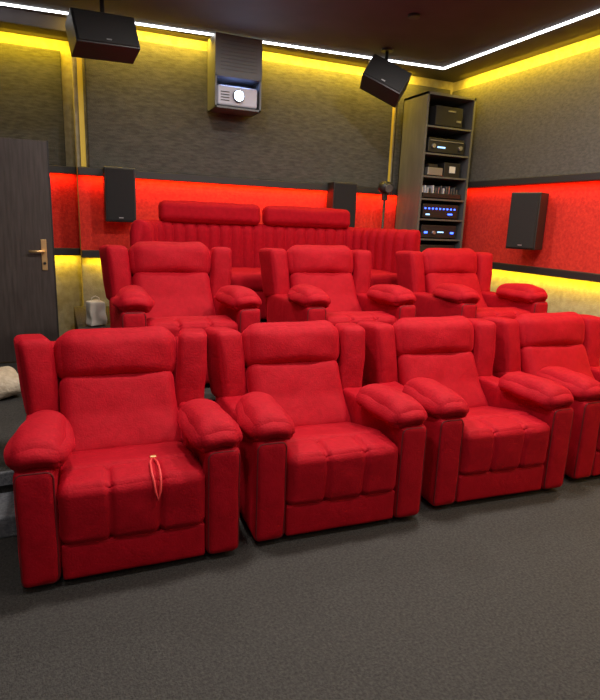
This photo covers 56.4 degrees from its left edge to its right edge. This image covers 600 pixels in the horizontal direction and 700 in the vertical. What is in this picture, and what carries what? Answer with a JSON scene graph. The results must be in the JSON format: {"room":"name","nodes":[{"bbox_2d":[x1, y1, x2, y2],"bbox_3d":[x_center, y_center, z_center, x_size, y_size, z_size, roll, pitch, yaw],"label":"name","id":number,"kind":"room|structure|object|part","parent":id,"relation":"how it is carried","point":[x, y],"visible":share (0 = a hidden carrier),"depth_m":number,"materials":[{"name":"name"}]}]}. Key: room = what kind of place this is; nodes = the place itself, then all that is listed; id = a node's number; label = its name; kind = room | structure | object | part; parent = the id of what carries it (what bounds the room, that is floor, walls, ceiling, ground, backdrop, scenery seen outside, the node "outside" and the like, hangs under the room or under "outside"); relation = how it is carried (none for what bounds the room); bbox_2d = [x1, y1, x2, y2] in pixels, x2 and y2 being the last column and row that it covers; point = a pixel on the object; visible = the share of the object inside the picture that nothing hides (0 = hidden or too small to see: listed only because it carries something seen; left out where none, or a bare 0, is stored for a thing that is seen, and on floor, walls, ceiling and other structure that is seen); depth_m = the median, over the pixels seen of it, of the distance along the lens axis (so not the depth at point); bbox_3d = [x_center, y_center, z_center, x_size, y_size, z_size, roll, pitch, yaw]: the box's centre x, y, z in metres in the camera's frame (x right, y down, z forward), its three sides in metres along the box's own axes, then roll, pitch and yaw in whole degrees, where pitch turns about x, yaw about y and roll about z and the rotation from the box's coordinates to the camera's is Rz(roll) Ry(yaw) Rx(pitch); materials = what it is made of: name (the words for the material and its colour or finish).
{"room":"home theater","nodes":[
{"label":"home theater","id":0,"kind":"room"},
{"bbox_2d":[0,31,82,334],"bbox_3d":[-2.802,-1.458,5.476,1.170,3.200,0.120,-3,14,-23],"label":"wall","id":1,"kind":"structure","parent":0,"point":[67,267],"depth_m":5.53,"materials":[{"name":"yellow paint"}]},
{"bbox_2d":[0,42,65,165],"bbox_3d":[-2.776,-2.285,5.189,1.076,1.040,0.049,-3,14,-23],"label":"acoustic panel recess","id":2,"kind":"object","parent":1,"relation":"attached to","point":[31,95],"visible":0.76,"depth_m":5.25,"materials":[{"name":"grey fabric"}]},
{"bbox_2d":[49,165,76,174],"bbox_3d":[-2.749,-1.742,5.312,1.170,0.070,0.090,-3,14,-23],"label":"trim","id":3,"kind":"structure","parent":1,"relation":"attached to","point":[53,168],"depth_m":5.46,"materials":[{"name":"black wood"}]},
{"bbox_2d":[50,173,79,247],"bbox_3d":[-2.777,-1.370,5.430,1.170,0.750,0.020,-3,14,-23],"label":"wall band","id":4,"kind":"object","parent":1,"relation":"attached to","point":[64,195],"visible":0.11,"depth_m":5.60,"materials":[{"name":"red fabric"}]},
{"bbox_2d":[54,248,80,255],"bbox_3d":[-2.777,-0.971,5.482,1.170,0.070,0.100,-3,14,-23],"label":"trim","id":5,"kind":"structure","parent":1,"relation":"attached to","point":[57,251],"depth_m":5.62,"materials":[{"name":"black wood"}]},
{"bbox_2d":[71,30,453,306],"bbox_3d":[-0.256,-1.567,6.396,4.240,3.200,0.420,-3,14,-23],"label":"wall","id":6,"kind":"structure","parent":0,"point":[91,270],"depth_m":5.57,"materials":[{"name":"paint"}]},
{"bbox_2d":[0,7,67,40],"bbox_3d":[-2.656,-2.916,4.937,1.170,0.110,0.320,-3,14,-23],"label":"trim","id":7,"kind":"structure","parent":6,"relation":"attached to","point":[15,21],"depth_m":4.95,"materials":[{"name":"white paint"}]},
{"bbox_2d":[76,57,85,166],"bbox_3d":[-2.031,-2.307,5.192,0.045,1.160,0.020,-3,14,-23],"label":"led","id":8,"kind":"object","parent":6,"relation":"attached to","point":[79,60],"depth_m":5.20,"materials":[{"name":"yellow plastic"}]},
{"bbox_2d":[81,250,127,257],"bbox_3d":[-0.171,-1.046,6.264,4.240,0.070,0.110,-3,14,-23],"label":"trim","id":9,"kind":"structure","parent":6,"relation":"attached to","point":[85,253],"depth_m":5.42,"materials":[{"name":"black wood"}]},
{"bbox_2d":[77,167,396,195],"bbox_3d":[-0.145,-1.798,6.103,4.240,0.070,0.090,-3,14,-23],"label":"trim","id":10,"kind":"structure","parent":6,"relation":"attached to","point":[88,171],"depth_m":5.80,"materials":[{"name":"black"}]},
{"bbox_2d":[78,175,396,250],"bbox_3d":[-0.183,-1.430,6.216,4.220,0.720,0.020,-3,14,-23],"label":"wall band","id":11,"kind":"object","parent":6,"relation":"attached to","point":[95,232],"visible":0.36,"depth_m":5.73,"materials":[{"name":"red fabric"}]},
{"bbox_2d":[103,166,135,221],"bbox_3d":[-1.734,-1.486,5.378,0.280,0.500,0.237,-3,14,-23],"label":"wall speaker","id":12,"kind":"object","parent":11,"relation":"attached to","point":[119,186],"visible":0.94,"depth_m":5.27,"materials":[{"name":"black plastic"}]},
{"bbox_2d":[326,182,356,227],"bbox_3d":[0.454,-1.620,6.304,0.290,0.500,0.237,-3,14,-23],"label":"wall speaker","id":13,"kind":"object","parent":11,"relation":"attached to","point":[340,195],"visible":0.62,"depth_m":6.19,"materials":[{"name":"black plastic"}]},
{"bbox_2d":[84,40,392,187],"bbox_3d":[-0.474,-2.385,5.826,3.276,1.170,0.069,-3,14,-23],"label":"acoustic panel","id":14,"kind":"object","parent":6,"relation":"attached to","point":[149,114],"visible":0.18,"depth_m":5.75,"materials":[{"name":"grey fabric"}]},
{"bbox_2d":[388,107,394,181],"bbox_3d":[1.056,-2.482,6.501,0.040,1.160,0.020,-3,14,-23],"label":"trim","id":15,"kind":"structure","parent":6,"relation":"attached to","point":[393,110],"depth_m":6.51,"materials":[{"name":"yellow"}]},
{"bbox_2d":[391,84,449,188],"bbox_3d":[1.430,-2.495,6.644,0.706,1.170,0.049,-3,14,-23],"label":"acoustic panel","id":16,"kind":"object","parent":6,"relation":"attached to","point":[412,89],"visible":0.3,"depth_m":6.50,"materials":[{"name":"grey fabric"}]},
{"bbox_2d":[0,475,599,699],"bbox_3d":[0.296,1.075,2.434,6.830,0.150,9.090,-3,14,-23],"label":"floor","id":17,"kind":"structure","parent":0,"point":[497,597],"depth_m":2.19,"materials":[{"name":"grey carpet"}]},
{"bbox_2d":[0,491,16,537],"bbox_3d":[-1.703,0.818,2.629,0.727,0.110,0.275,-3,14,-23],"label":"step","id":18,"kind":"structure","parent":17,"relation":"on","point":[8,528],"depth_m":2.64,"materials":[{"name":"grey carpet"}]},
{"bbox_2d":[0,362,26,492],"bbox_3d":[-2.240,0.367,4.270,1.067,0.220,3.267,-3,14,-23],"label":"raised floor platform","id":19,"kind":"object","parent":17,"relation":"on","point":[13,413],"visible":0.02,"depth_m":3.56,"materials":[{"name":"grey carpet"}]},
{"bbox_2d":[0,470,13,485],"bbox_3d":[-1.748,0.662,2.714,0.727,0.072,0.025,-3,14,-23],"label":"trim","id":20,"kind":"structure","parent":19,"relation":"attached to","point":[6,477],"depth_m":2.82,"materials":[{"name":"carpet"}]},
{"bbox_2d":[0,366,21,399],"bbox_3d":[-2.198,0.240,3.912,0.432,0.198,0.367,-9,17,-40],"label":"pillow","id":21,"kind":"object","parent":19,"relation":"on","point":[9,378],"visible":0.88,"depth_m":3.86,"materials":[{"name":"beige fabric"}]},
{"bbox_2d":[3,326,242,586],"bbox_3d":[-0.868,0.400,2.765,1.008,0.928,1.096,-3,14,-21],"label":"recliner armchair","id":22,"kind":"object","parent":17,"relation":"on","point":[99,402],"visible":0.99,"depth_m":2.45,"materials":[{"name":"red fabric"}]},
{"bbox_3d":[-1.191,0.615,2.594,0.165,0.505,0.899,-3,14,-21],"label":"arm","id":23,"kind":"part","parent":22,"relation":"part of","materials":[{"name":"red fabric"}]},
{"bbox_2d":[3,410,75,471],"bbox_3d":[-1.084,0.364,2.352,0.262,0.158,0.501,-2,13,-19],"label":"armrest","id":24,"kind":"object","parent":22,"relation":"on","point":[43,442],"depth_m":2.19,"materials":[{"name":"red fabric"}]},
{"bbox_2d":[60,371,181,451],"bbox_3d":[-0.932,0.333,2.921,0.590,0.457,0.271,-3,-12,-21],"label":"cushion","id":25,"kind":"object","parent":22,"relation":"on","point":[104,409],"depth_m":2.83,"materials":[{"name":"red fabric"}]},
{"bbox_3d":[-0.831,0.563,2.694,0.593,0.183,0.606,-3,1,-21],"label":"seat","id":26,"kind":"part","parent":22,"relation":"part of","materials":[{"name":"red fabric"}]},
{"bbox_3d":[-0.881,0.830,2.855,0.800,0.050,0.850,-3,14,-21],"label":"frame","id":27,"kind":"part","parent":22,"relation":"part of","materials":[{"name":"red fabric"}]},
{"bbox_2d":[149,455,161,500],"bbox_3d":[-0.624,0.542,2.405,0.044,0.117,0.240,-2,14,-19],"label":"strap","id":28,"kind":"object","parent":22,"relation":"on","point":[155,459],"visible":0.98,"depth_m":2.32,"materials":[{"name":"red"}]},
{"bbox_3d":[-0.496,0.581,2.867,0.164,0.505,0.895,-3,14,-21],"label":"arm","id":29,"kind":"part","parent":22,"relation":"part of","materials":[{"name":"red fabric"}]},
{"bbox_2d":[177,398,242,451],"bbox_3d":[-0.429,0.332,2.607,0.257,0.158,0.504,-4,13,-24],"label":"armrest","id":30,"kind":"object","parent":22,"relation":"on","point":[206,425],"depth_m":2.44,"materials":[{"name":"red fabric"}]},
{"bbox_2d":[74,306,266,328],"bbox_3d":[-0.022,-0.105,5.876,4.307,0.600,1.327,-3,14,-23],"label":"back riser","id":31,"kind":"object","parent":17,"relation":"on","point":[80,319],"visible":0.12,"depth_m":5.04,"materials":[{"name":"grey carpet"}]},
{"bbox_2d":[85,296,105,326],"bbox_3d":[-1.682,-0.323,4.620,0.111,0.256,0.139,14,18,43],"label":"paper bag","id":32,"kind":"object","parent":31,"relation":"on","point":[95,309],"visible":1,"depth_m":4.59,"materials":[{"name":"white paper"}]},
{"bbox_2d":[130,200,420,318],"bbox_3d":[-0.225,-0.886,5.474,2.839,1.045,0.920,-3,14,-23],"label":"sofa","id":33,"kind":"object","parent":31,"relation":"on","point":[234,226],"visible":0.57,"depth_m":5.60,"materials":[{"name":"red fabric"}]},
{"bbox_2d":[158,200,259,224],"bbox_3d":[-0.872,-1.334,5.469,1.005,0.215,0.180,-3,6,-23],"label":"cushion","id":34,"kind":"object","parent":33,"relation":"on","point":[170,212],"depth_m":5.38,"materials":[{"name":"red fabric"}]},
{"bbox_2d":[230,267,262,291],"bbox_3d":[-0.726,-0.648,5.162,1.186,0.218,0.649,-3,14,-23],"label":"seat cushion","id":35,"kind":"object","parent":33,"relation":"on","point":[244,276],"depth_m":4.96,"materials":[{"name":"red fabric"}]},
{"bbox_2d":[262,206,350,228],"bbox_3d":[0.077,-1.386,5.870,0.986,0.215,0.183,-3,6,-23],"label":"cushion","id":36,"kind":"object","parent":33,"relation":"on","point":[273,217],"depth_m":5.78,"materials":[{"name":"red fabric"}]},
{"bbox_2d":[370,269,396,286],"bbox_3d":[0.369,-0.709,5.626,1.188,0.214,0.646,-3,14,-23],"label":"seat cushion","id":37,"kind":"object","parent":33,"relation":"on","point":[378,276],"depth_m":5.50,"materials":[{"name":"red fabric"}]},
{"bbox_2d":[378,181,392,228],"bbox_3d":[0.925,-1.200,6.377,0.240,1.386,0.240,-3,14,-23],"label":"floor lamp","id":38,"kind":"object","parent":31,"relation":"on","point":[385,187],"visible":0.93,"depth_m":6.20,"materials":[{"name":"black plastic"}]},
{"bbox_2d":[395,91,476,251],"bbox_3d":[1.517,-1.680,6.508,0.640,2.310,0.460,-3,14,-23],"label":"tall cabinet","id":39,"kind":"object","parent":31,"relation":"on","point":[437,135],"visible":0.71,"depth_m":6.30,"materials":[{"name":"laminate"}]},
{"bbox_2d":[421,238,459,240],"bbox_3d":[1.503,-1.306,6.592,0.590,0.018,0.438,-3,14,-23],"label":"shelf","id":40,"kind":"object","parent":39,"relation":"attached to","point":[422,239],"depth_m":6.47,"materials":[{"name":"laminate"}]},
{"bbox_2d":[420,218,461,221],"bbox_3d":[1.511,-1.520,6.543,0.590,0.018,0.438,-3,14,-23],"label":"shelf","id":41,"kind":"object","parent":39,"relation":"attached to","point":[421,219],"depth_m":6.46,"materials":[{"name":"laminate"}]},
{"bbox_2d":[421,198,463,202],"bbox_3d":[1.520,-1.735,6.494,0.590,0.018,0.438,-3,14,-23],"label":"shelf","id":42,"kind":"object","parent":39,"relation":"attached to","point":[423,200],"depth_m":6.40,"materials":[{"name":"laminate"}]},
{"bbox_2d":[423,175,465,181],"bbox_3d":[1.529,-1.969,6.441,0.590,0.018,0.438,-3,14,-23],"label":"shelf","id":43,"kind":"object","parent":39,"relation":"attached to","point":[426,178],"depth_m":6.34,"materials":[{"name":"laminate"}]},
{"bbox_2d":[425,152,467,160],"bbox_3d":[1.538,-2.203,6.388,0.590,0.018,0.438,-3,14,-23],"label":"shelf","id":44,"kind":"object","parent":39,"relation":"attached to","point":[429,156],"depth_m":6.29,"materials":[{"name":"laminate"}]},
{"bbox_2d":[427,125,470,136],"bbox_3d":[1.549,-2.475,6.326,0.590,0.018,0.438,-3,14,-23],"label":"shelf","id":45,"kind":"object","parent":39,"relation":"attached to","point":[432,130],"depth_m":6.27,"materials":[{"name":"laminate"}]},
{"bbox_2d":[204,385,215,402],"bbox_3d":[0.497,0.285,4.705,4.307,0.400,1.337,-3,14,-23],"label":"middle riser","id":46,"kind":"object","parent":17,"relation":"on","point":[208,395],"visible":0.02,"depth_m":3.59,"materials":[{"name":"grey carpet"}]},
{"bbox_2d":[99,241,261,384],"bbox_3d":[-0.878,-0.304,4.054,1.008,0.928,1.096,-3,14,-23],"label":"recliner armchair","id":47,"kind":"object","parent":46,"relation":"on","point":[174,287],"visible":0.64,"depth_m":4.08,"materials":[{"name":"red fabric"}]},
{"bbox_3d":[-1.196,-0.087,3.875,0.165,0.505,0.899,-3,14,-23],"label":"arm","id":48,"kind":"part","parent":47,"relation":"part of","materials":[{"name":"red fabric"}]},
{"bbox_2d":[112,285,153,312],"bbox_3d":[-1.084,-0.338,3.635,0.262,0.158,0.501,-2,13,-20],"label":"armrest","id":49,"kind":"object","parent":47,"relation":"on","point":[130,298],"depth_m":3.45,"materials":[{"name":"red fabric"}]},
{"bbox_2d":[132,272,215,318],"bbox_3d":[-0.947,-0.371,4.209,0.590,0.457,0.271,-3,-12,-23],"label":"cushion","id":50,"kind":"object","parent":47,"relation":"on","point":[172,293],"depth_m":4.13,"materials":[{"name":"red fabric"}]},
{"bbox_3d":[-0.839,-0.141,3.984,0.593,0.183,0.606,-3,1,-23],"label":"seat","id":51,"kind":"part","parent":47,"relation":"part of","materials":[{"name":"red fabric"}]},
{"bbox_3d":[-0.508,-0.126,4.166,0.164,0.505,0.895,-3,14,-23],"label":"arm","id":52,"kind":"part","parent":47,"relation":"part of","materials":[{"name":"red fabric"}]},
{"bbox_2d":[215,284,261,309],"bbox_3d":[-0.436,-0.375,3.908,0.257,0.158,0.504,-4,13,-26],"label":"armrest","id":53,"kind":"object","parent":47,"relation":"on","point":[230,297],"depth_m":3.74,"materials":[{"name":"red fabric"}]},
{"bbox_2d":[259,244,415,325],"bbox_3d":[0.270,-0.369,4.541,1.008,0.928,1.096,-3,14,-22],"label":"recliner armchair","id":54,"kind":"object","parent":46,"relation":"on","point":[328,283],"visible":0.57,"depth_m":4.56,"materials":[{"name":"red fabric"}]},
{"bbox_3d":[-0.051,-0.153,4.367,0.165,0.505,0.899,-3,14,-22],"label":"arm","id":55,"kind":"part","parent":54,"relation":"part of","materials":[{"name":"red fabric"}]},
{"bbox_2d":[287,284,330,307],"bbox_3d":[0.057,-0.404,4.125,0.262,0.158,0.501,-2,13,-19],"label":"armrest","id":56,"kind":"object","parent":54,"relation":"on","point":[303,295],"depth_m":3.95,"materials":[{"name":"red fabric"}]},
{"bbox_2d":[289,273,360,311],"bbox_3d":[0.204,-0.436,4.697,0.590,0.457,0.271,-3,-12,-22],"label":"cushion","id":57,"kind":"object","parent":54,"relation":"on","point":[342,288],"depth_m":4.63,"materials":[{"name":"red fabric"}]},
{"bbox_3d":[0.308,-0.206,4.470,0.593,0.183,0.606,-3,1,-22],"label":"seat","id":58,"kind":"part","parent":54,"relation":"part of","materials":[{"name":"red fabric"}]},
{"bbox_3d":[0.641,-0.189,4.646,0.164,0.505,0.895,-3,14,-22],"label":"arm","id":59,"kind":"part","parent":54,"relation":"part of","materials":[{"name":"red fabric"}]},
{"bbox_2d":[367,284,415,305],"bbox_3d":[0.709,-0.438,4.387,0.257,0.158,0.504,-4,13,-25],"label":"armrest","id":60,"kind":"object","parent":54,"relation":"on","point":[378,294],"depth_m":4.24,"materials":[{"name":"red fabric"}]},
{"bbox_2d":[395,247,547,318],"bbox_3d":[1.497,-0.438,5.062,1.008,0.928,1.096,-3,14,-22],"label":"recliner armchair","id":61,"kind":"object","parent":46,"relation":"on","point":[443,281],"visible":0.66,"depth_m":5.04,"materials":[{"name":"red fabric"}]},
{"bbox_3d":[1.176,-0.223,4.887,0.165,0.505,0.899,-3,14,-22],"label":"arm","id":62,"kind":"part","parent":61,"relation":"part of","materials":[{"name":"red fabric"}]},
{"bbox_2d":[424,273,486,307],"bbox_3d":[1.431,-0.506,5.217,0.590,0.457,0.271,-3,-12,-22],"label":"cushion","id":63,"kind":"object","parent":61,"relation":"on","point":[431,280],"depth_m":5.16,"materials":[{"name":"red fabric"}]},
{"bbox_2d":[432,283,479,303],"bbox_3d":[1.284,-0.474,4.646,0.262,0.158,0.501,-2,13,-19],"label":"armrest","id":64,"kind":"object","parent":61,"relation":"on","point":[449,293],"depth_m":4.50,"materials":[{"name":"red fabric"}]},
{"bbox_3d":[1.535,-0.275,4.991,0.593,0.183,0.606,-3,1,-22],"label":"seat","id":65,"kind":"part","parent":61,"relation":"part of","materials":[{"name":"red fabric"}]},
{"bbox_3d":[1.868,-0.259,5.167,0.164,0.505,0.895,-3,14,-22],"label":"arm","id":66,"kind":"part","parent":61,"relation":"part of","materials":[{"name":"red fabric"}]},
{"bbox_2d":[496,283,547,302],"bbox_3d":[1.937,-0.508,4.908,0.257,0.158,0.504,-4,13,-25],"label":"armrest","id":67,"kind":"object","parent":61,"relation":"on","point":[506,292],"depth_m":4.80,"materials":[{"name":"red fabric"}]},
{"bbox_2d":[204,320,426,540],"bbox_3d":[0.041,0.349,3.151,1.008,0.928,1.096,-3,14,-21],"label":"recliner armchair","id":68,"kind":"object","parent":17,"relation":"on","point":[320,449],"visible":0.99,"depth_m":2.83,"materials":[{"name":"red fabric"}]},
{"bbox_3d":[-0.285,0.562,2.984,0.165,0.505,0.899,-3,14,-21],"label":"arm","id":69,"kind":"part","parent":68,"relation":"part of","materials":[{"name":"red fabric"}]},
{"bbox_2d":[235,392,294,441],"bbox_3d":[-0.182,0.312,2.740,0.262,0.158,0.501,-2,12,-18],"label":"armrest","id":70,"kind":"object","parent":68,"relation":"on","point":[260,418],"depth_m":2.57,"materials":[{"name":"red fabric"}]},
{"bbox_2d":[245,360,349,425],"bbox_3d":[-0.020,0.281,3.308,0.590,0.457,0.271,-3,-12,-21],"label":"cushion","id":71,"kind":"object","parent":68,"relation":"on","point":[312,392],"depth_m":3.22,"materials":[{"name":"red fabric"}]},
{"bbox_3d":[0.076,0.512,3.079,0.593,0.183,0.606,-3,1,-21],"label":"seat","id":72,"kind":"part","parent":68,"relation":"part of","materials":[{"name":"red fabric"}]},
{"bbox_3d":[0.414,0.531,3.246,0.164,0.505,0.895,-3,14,-21],"label":"arm","id":73,"kind":"part","parent":68,"relation":"part of","materials":[{"name":"red fabric"}]},
{"bbox_2d":[356,384,426,427],"bbox_3d":[0.477,0.282,2.985,0.257,0.158,0.504,-3,13,-23],"label":"armrest","id":74,"kind":"object","parent":68,"relation":"on","point":[394,408],"depth_m":2.84,"materials":[{"name":"red fabric"}]},
{"bbox_2d":[357,316,573,505],"bbox_3d":[0.978,0.296,3.547,1.008,0.928,1.096,-2,14,-20],"label":"recliner armchair","id":75,"kind":"object","parent":17,"relation":"on","point":[488,435],"visible":0.91,"depth_m":3.22,"materials":[{"name":"red fabric"}]},
{"bbox_3d":[0.648,0.508,3.386,0.165,0.505,0.899,-2,14,-20],"label":"arm","id":76,"kind":"part","parent":75,"relation":"part of","materials":[{"name":"red fabric"}]},
{"bbox_2d":[402,378,468,418],"bbox_3d":[0.748,0.258,3.141,0.262,0.158,0.501,-2,12,-17],"label":"armrest","id":77,"kind":"object","parent":75,"relation":"on","point":[439,401],"depth_m":2.97,"materials":[{"name":"red fabric"}]},
{"bbox_2d":[396,351,487,407],"bbox_3d":[0.920,0.228,3.705,0.590,0.457,0.271,-2,-12,-20],"label":"cushion","id":78,"kind":"object","parent":75,"relation":"on","point":[457,370],"depth_m":3.63,"materials":[{"name":"red fabric"}]},
{"bbox_3d":[1.011,0.459,3.475,0.593,0.183,0.606,-2,1,-20],"label":"seat","id":79,"kind":"part","parent":75,"relation":"part of","materials":[{"name":"red fabric"}]},
{"bbox_3d":[1.352,0.479,3.636,0.164,0.505,0.895,-2,14,-20],"label":"arm","id":80,"kind":"part","parent":75,"relation":"part of","materials":[{"name":"red fabric"}]},
{"bbox_2d":[498,372,573,409],"bbox_3d":[1.411,0.230,3.375,0.257,0.158,0.504,-3,13,-22],"label":"armrest","id":81,"kind":"object","parent":75,"relation":"on","point":[536,392],"depth_m":3.26,"materials":[{"name":"red fabric"}]},
{"bbox_2d":[482,312,599,478],"bbox_3d":[1.934,0.241,3.953,1.008,0.928,1.096,-2,14,-20],"label":"recliner armchair","id":82,"kind":"object","parent":17,"relation":"on","point":[561,347],"visible":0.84,"depth_m":3.99,"materials":[{"name":"red fabric"}]},
{"bbox_3d":[1.604,0.454,3.792,0.165,0.505,0.899,-2,14,-20],"label":"arm","id":83,"kind":"part","parent":82,"relation":"part of","materials":[{"name":"red fabric"}]},
{"bbox_2d":[520,344,593,377],"bbox_3d":[1.876,0.174,4.111,0.590,0.457,0.271,-2,-12,-20],"label":"cushion","id":84,"kind":"object","parent":82,"relation":"on","point":[533,357],"depth_m":4.03,"materials":[{"name":"red fabric"}]},
{"bbox_2d":[536,367,599,400],"bbox_3d":[1.704,0.203,3.547,0.262,0.158,0.501,-2,12,-17],"label":"armrest","id":85,"kind":"object","parent":82,"relation":"on","point":[582,387],"depth_m":3.39,"materials":[{"name":"red fabric"}]},
{"bbox_3d":[2.308,0.425,4.042,0.164,0.505,0.895,-2,14,-20],"label":"arm","id":86,"kind":"part","parent":82,"relation":"part of","materials":[{"name":"red fabric"}]},
{"bbox_2d":[0,0,599,82],"bbox_3d":[0.425,-2.175,1.696,6.830,0.120,9.090,-3,14,-23],"label":"ceiling","id":87,"kind":"structure","parent":0,"point":[446,33],"depth_m":4.87,"materials":[{"name":"black paint"}]},
{"bbox_2d":[65,0,140,63],"bbox_3d":[-1.576,-2.573,4.474,0.557,0.489,0.390,-3,14,-23],"label":"ceiling speaker","id":88,"kind":"object","parent":87,"relation":"hanging from","point":[95,35],"depth_m":4.41},
{"bbox_2d":[0,2,442,68],"bbox_3d":[-0.747,-2.972,5.301,4.883,0.012,0.027,-2,14,-19],"label":"strip","id":89,"kind":"object","parent":87,"relation":"attached to","point":[4,4],"visible":0.56,"depth_m":5.26,"materials":[{"name":"white plastic"}]},
{"bbox_2d":[207,32,262,116],"bbox_3d":[-0.636,-2.663,5.453,0.460,0.645,0.319,-3,14,-23],"label":"box","id":90,"kind":"object","parent":87,"relation":"hanging from","point":[234,62],"visible":1,"depth_m":5.35,"materials":[{"name":"grey metal"}]},
{"bbox_2d":[207,73,261,86],"bbox_3d":[-0.641,-2.632,5.469,0.460,0.018,0.300,-3,14,-23],"label":"shelf","id":91,"kind":"object","parent":90,"relation":"attached to","point":[229,79],"depth_m":5.41,"materials":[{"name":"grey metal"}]},
{"bbox_3d":[-0.577,-2.774,5.299,0.460,0.355,0.016,-3,14,-23],"label":"panel","id":92,"kind":"part","parent":90,"relation":"part of","materials":[{"name":"grey metal"}]},
{"bbox_2d":[360,47,411,107],"bbox_3d":[0.851,-2.711,5.581,0.538,0.523,0.442,-3,14,-23],"label":"ceiling speaker","id":93,"kind":"object","parent":87,"relation":"hanging from","point":[384,80],"depth_m":5.46},
{"bbox_2d":[408,13,419,19],"bbox_3d":[0.937,-2.744,4.606,0.100,0.020,0.100,-3,14,-23],"label":"recessed light","id":94,"kind":"object","parent":87,"relation":"in","point":[412,16],"depth_m":4.58,"materials":[{"name":"black"}]},
{"bbox_2d":[443,9,599,68],"bbox_3d":[3.050,-2.228,2.693,0.024,0.012,7.600,-3,14,-23],"label":"strip","id":95,"kind":"object","parent":87,"relation":"attached to","point":[596,11],"visible":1,"depth_m":4.99,"materials":[{"name":"white plastic"}]},
{"bbox_2d":[453,35,599,316],"bbox_3d":[3.445,-0.732,3.372,0.120,3.200,9.090,-3,14,-23],"label":"wall","id":96,"kind":"structure","parent":0,"point":[579,297],"depth_m":5.44,"materials":[{"name":"paint"}]},
{"bbox_2d":[452,47,599,181],"bbox_3d":[3.469,-1.619,2.964,0.059,1.050,8.486,-3,14,-23],"label":"acoustic panel","id":97,"kind":"object","parent":96,"relation":"attached to","point":[541,120],"visible":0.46,"depth_m":5.47,"materials":[{"name":"grey fabric"}]},
{"bbox_2d":[462,181,599,273],"bbox_3d":[3.442,-0.654,3.210,0.020,0.820,8.530,-3,14,-23],"label":"wall band","id":98,"kind":"object","parent":96,"relation":"attached to","point":[571,239],"depth_m":5.46,"materials":[{"name":"red fabric"}]},
{"bbox_2d":[505,192,548,249],"bbox_3d":[2.254,-1.271,5.534,0.290,0.540,0.282,14,17,41],"label":"wall speaker","id":99,"kind":"object","parent":98,"relation":"attached to","point":[528,210],"visible":1,"depth_m":5.42,"materials":[{"name":"black plastic"}]},
{"bbox_2d":[468,172,599,187],"bbox_3d":[3.444,-1.069,3.059,0.090,0.065,8.440,-3,14,-23],"label":"trim","id":100,"kind":"structure","parent":96,"relation":"attached to","point":[595,176],"depth_m":5.48,"materials":[{"name":"black wood"}]},
{"bbox_2d":[492,262,599,282],"bbox_3d":[3.406,-0.219,3.251,0.100,0.070,8.440,-3,14,-23],"label":"trim","id":101,"kind":"structure","parent":96,"relation":"attached to","point":[585,276],"depth_m":5.42,"materials":[{"name":"black wood"}]},
{"bbox_3d":[-1.459,-0.343,0.804,0.120,3.200,7.930,-3,14,-23],"label":"wall","id":102,"kind":"structure","parent":0,"visible":0},
{"bbox_2d":[0,137,57,362],"bbox_3d":[-2.521,-0.792,4.627,0.895,1.840,0.052,-3,14,-23],"label":"leaf","id":103,"kind":"object","parent":102,"relation":"attached to","point":[27,291],"depth_m":4.69,"materials":[{"name":"brown wood"}]},
{"bbox_2d":[29,250,44,252],"bbox_3d":[-2.201,-0.824,4.686,0.122,0.022,0.022,-3,14,-23],"label":"lever","id":104,"kind":"object","parent":103,"relation":"attached to","point":[30,251],"depth_m":4.68,"materials":[{"name":"gold metal"}]},
{"bbox_3d":[-2.170,-0.807,4.753,0.044,0.260,0.009,-3,14,-23],"label":"handle","id":105,"kind":"part","parent":103,"relation":"part of","materials":[{"name":"metal"}]},
{"bbox_3d":[-2.170,-0.807,4.753,0.044,0.260,0.009,-3,14,-23],"label":"plate","id":106,"kind":"part","parent":103,"relation":"part of","materials":[{"name":"gold metal"}]},
{"bbox_2d":[46,141,58,335],"bbox_3d":[-2.112,-0.817,4.805,0.012,1.840,0.048,-3,14,-23],"label":"band","id":107,"kind":"object","parent":103,"relation":"attached to","point":[46,141],"visible":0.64,"depth_m":4.75,"materials":[{"name":"black wood"}]}
]}

